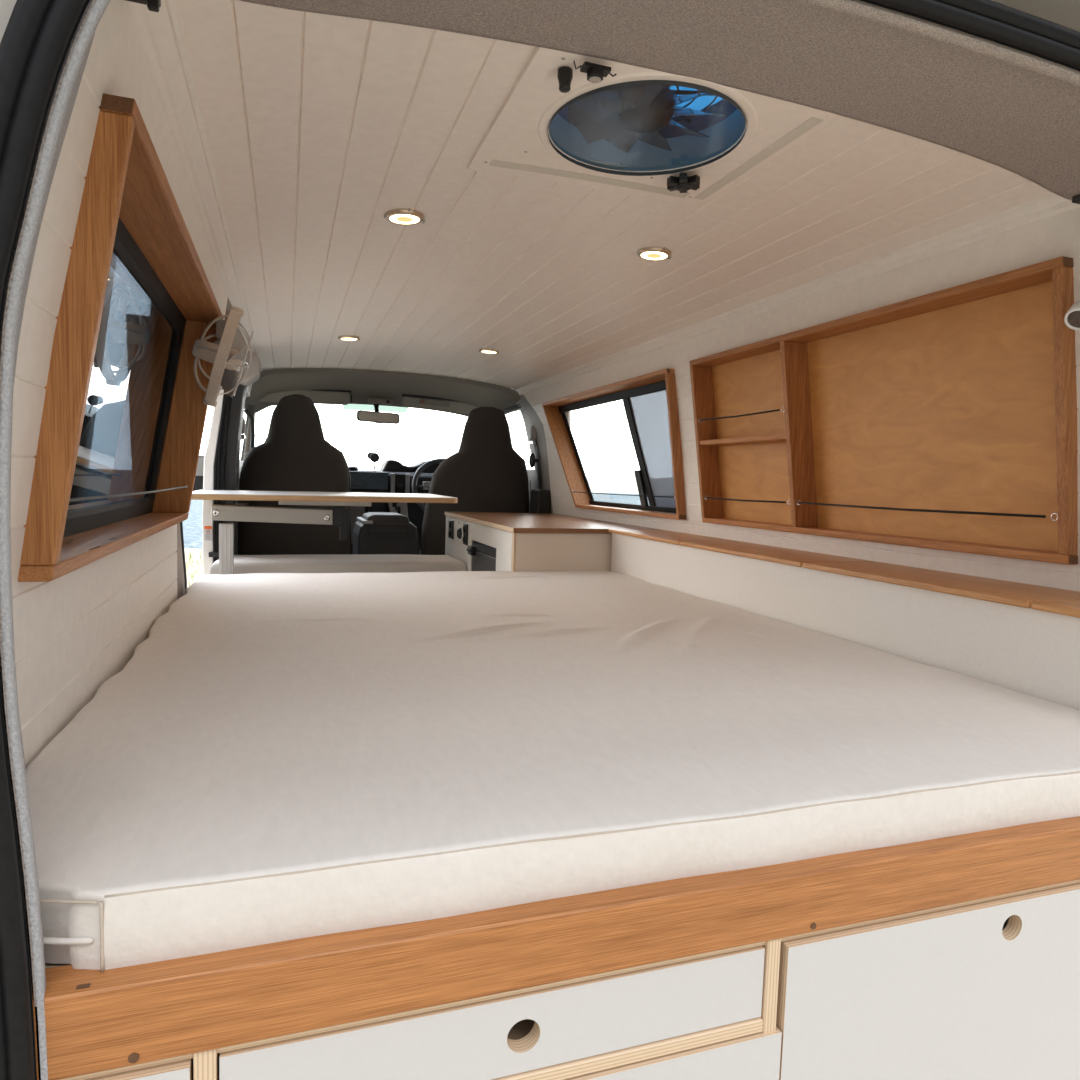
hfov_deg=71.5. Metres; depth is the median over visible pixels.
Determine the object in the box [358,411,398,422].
mirror glass
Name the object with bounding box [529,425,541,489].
belt
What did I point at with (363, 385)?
cab headliner
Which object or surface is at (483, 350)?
recessed light
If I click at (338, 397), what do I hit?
sun visor
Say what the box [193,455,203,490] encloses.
mirror
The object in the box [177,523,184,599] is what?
trim
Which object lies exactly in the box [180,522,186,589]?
trim
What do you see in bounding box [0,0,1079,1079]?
trim
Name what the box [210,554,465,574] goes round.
seat cushion
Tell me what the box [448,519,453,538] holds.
socket
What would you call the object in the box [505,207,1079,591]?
wall
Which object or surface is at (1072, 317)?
spotlight
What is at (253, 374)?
trim
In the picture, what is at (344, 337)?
recessed light
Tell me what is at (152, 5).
clip
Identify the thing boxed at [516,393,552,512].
trim
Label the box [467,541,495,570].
fridge
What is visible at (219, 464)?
trim
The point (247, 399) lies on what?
window
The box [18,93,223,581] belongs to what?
window
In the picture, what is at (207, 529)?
warning label
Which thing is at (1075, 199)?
clip
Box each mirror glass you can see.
[196,457,203,475]
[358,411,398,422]
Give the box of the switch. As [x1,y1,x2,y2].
[457,528,461,538]
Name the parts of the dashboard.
gear panel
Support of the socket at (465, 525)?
attached to the base cabinet at (514, 551)
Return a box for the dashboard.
[349,460,439,554]
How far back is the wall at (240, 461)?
4.01 m
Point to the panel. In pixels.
(1023, 638)
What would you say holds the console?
on the floor
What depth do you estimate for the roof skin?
0.88 m
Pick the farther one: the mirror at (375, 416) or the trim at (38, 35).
the mirror at (375, 416)
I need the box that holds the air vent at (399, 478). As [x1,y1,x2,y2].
[395,474,404,488]
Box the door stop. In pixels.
[209,552,217,556]
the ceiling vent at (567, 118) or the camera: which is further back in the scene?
the camera
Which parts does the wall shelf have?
elastic cord, elastic cord, elastic cord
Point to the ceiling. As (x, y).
(318, 126)
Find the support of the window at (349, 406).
in the wall at (240, 461)
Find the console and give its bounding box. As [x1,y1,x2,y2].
[352,512,419,554]
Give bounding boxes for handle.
[244,408,254,456]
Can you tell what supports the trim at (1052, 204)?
attached to the wall at (1058, 235)
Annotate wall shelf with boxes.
[689,256,1077,564]
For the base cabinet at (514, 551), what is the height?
0.732 m
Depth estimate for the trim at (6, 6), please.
0.44 m
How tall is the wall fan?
0.259 m
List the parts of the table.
post, lever, arm, mount plate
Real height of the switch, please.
0.048 m
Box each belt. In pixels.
[240,417,244,443]
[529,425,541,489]
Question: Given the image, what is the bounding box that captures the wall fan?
[192,298,253,406]
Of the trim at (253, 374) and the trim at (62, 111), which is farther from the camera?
the trim at (253, 374)
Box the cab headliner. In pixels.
[250,368,520,416]
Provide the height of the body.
1.610 m
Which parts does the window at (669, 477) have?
cord, handle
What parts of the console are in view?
edge trim, lid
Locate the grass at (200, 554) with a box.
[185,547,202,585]
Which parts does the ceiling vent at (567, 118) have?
cable knob, star knob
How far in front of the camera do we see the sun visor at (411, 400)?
4.49 m
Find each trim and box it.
[0,0,16,42]
[0,0,110,1079]
[0,0,1079,1078]
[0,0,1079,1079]
[127,0,261,371]
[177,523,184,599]
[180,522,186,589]
[202,387,223,574]
[213,391,230,562]
[217,281,251,396]
[223,384,247,554]
[240,352,260,385]
[516,193,1079,394]
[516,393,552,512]
[530,489,550,512]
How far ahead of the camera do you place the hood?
4.64 m
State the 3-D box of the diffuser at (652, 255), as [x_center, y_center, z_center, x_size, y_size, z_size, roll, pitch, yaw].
[0.258,-0.643,1.697,0.033,0.002,0.033,0,5,-24]
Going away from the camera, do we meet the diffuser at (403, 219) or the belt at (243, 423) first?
the diffuser at (403, 219)
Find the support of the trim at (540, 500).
attached to the wall at (1058, 235)
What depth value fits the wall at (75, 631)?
0.80 m
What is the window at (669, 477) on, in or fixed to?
in the wall at (1058, 235)
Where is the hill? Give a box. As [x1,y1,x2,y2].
[587,471,674,494]
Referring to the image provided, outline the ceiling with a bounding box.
[175,0,1052,389]
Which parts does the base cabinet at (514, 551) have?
panel, panel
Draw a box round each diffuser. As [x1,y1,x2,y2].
[396,217,412,221]
[647,253,660,257]
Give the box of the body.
[505,388,570,428]
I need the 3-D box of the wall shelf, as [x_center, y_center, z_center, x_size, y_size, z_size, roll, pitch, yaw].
[0.696,-0.250,1.761,0.147,0.487,1.155,0,5,-19]
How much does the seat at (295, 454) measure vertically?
1.287 m
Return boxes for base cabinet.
[31,816,1079,1079]
[445,516,611,570]
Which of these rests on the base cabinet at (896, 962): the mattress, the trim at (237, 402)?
the mattress
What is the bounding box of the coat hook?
[529,453,538,467]
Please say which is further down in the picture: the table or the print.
the table
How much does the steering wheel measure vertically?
0.367 m
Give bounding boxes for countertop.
[445,512,660,533]
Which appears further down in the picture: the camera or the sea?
the sea
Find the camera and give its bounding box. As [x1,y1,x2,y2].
[367,452,379,469]
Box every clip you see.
[125,0,160,11]
[1072,194,1079,203]
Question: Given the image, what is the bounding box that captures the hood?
[379,460,439,472]
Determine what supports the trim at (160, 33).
attached to the wall at (75, 631)
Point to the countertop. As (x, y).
(510, 522)
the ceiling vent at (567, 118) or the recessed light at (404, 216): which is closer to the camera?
the ceiling vent at (567, 118)
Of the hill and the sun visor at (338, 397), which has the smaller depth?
the sun visor at (338, 397)
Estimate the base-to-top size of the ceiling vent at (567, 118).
0.177 m
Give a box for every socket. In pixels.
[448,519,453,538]
[463,523,467,544]
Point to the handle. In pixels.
(252, 428)
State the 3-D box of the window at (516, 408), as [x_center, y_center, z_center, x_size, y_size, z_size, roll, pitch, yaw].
[-0.171,-0.581,4.306,0.069,0.350,0.690,0,5,-19]
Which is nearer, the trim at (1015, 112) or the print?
the trim at (1015, 112)
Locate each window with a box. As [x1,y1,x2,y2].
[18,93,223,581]
[240,397,250,460]
[243,403,408,460]
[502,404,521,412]
[542,368,685,519]
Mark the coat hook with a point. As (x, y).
(532, 459)
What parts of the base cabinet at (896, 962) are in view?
door, drawer, cross rail, drawer, door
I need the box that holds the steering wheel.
[412,458,444,511]
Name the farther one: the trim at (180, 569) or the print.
the print
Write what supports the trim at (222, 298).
attached to the wall at (240, 461)
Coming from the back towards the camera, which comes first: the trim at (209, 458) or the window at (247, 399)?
the window at (247, 399)
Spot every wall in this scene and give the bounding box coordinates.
[10,0,220,767]
[239,423,248,477]
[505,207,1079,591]
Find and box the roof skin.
[262,0,1079,370]
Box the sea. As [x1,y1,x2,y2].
[182,492,675,548]
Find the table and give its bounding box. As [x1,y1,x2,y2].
[191,490,457,574]
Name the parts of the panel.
lid, lid, lid, lid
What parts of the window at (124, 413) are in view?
pane, cord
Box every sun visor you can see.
[259,390,352,404]
[402,394,478,413]
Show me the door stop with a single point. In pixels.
(211, 554)
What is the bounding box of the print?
[419,399,449,406]
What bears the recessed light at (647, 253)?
in the ceiling
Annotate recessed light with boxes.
[338,335,359,340]
[368,398,392,404]
[384,208,424,224]
[479,348,498,353]
[637,247,670,260]
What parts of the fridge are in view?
door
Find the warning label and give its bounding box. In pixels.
[204,526,211,540]
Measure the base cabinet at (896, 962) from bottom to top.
0.556 m
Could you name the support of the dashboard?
attached to the wall at (240, 461)
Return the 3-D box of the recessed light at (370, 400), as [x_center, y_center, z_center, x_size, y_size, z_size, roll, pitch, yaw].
[-0.940,-0.817,4.421,0.140,0.030,0.063,0,5,-19]
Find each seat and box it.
[238,394,350,554]
[420,407,530,554]
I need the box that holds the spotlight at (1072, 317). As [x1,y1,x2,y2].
[1064,300,1079,329]
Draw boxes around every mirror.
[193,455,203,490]
[357,404,399,423]
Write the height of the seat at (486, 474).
1.285 m
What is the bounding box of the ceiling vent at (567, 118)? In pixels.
[467,47,837,207]
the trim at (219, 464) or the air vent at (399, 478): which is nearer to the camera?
the trim at (219, 464)
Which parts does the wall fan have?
motor, blade, blade, blade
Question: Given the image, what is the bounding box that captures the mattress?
[25,570,1079,971]

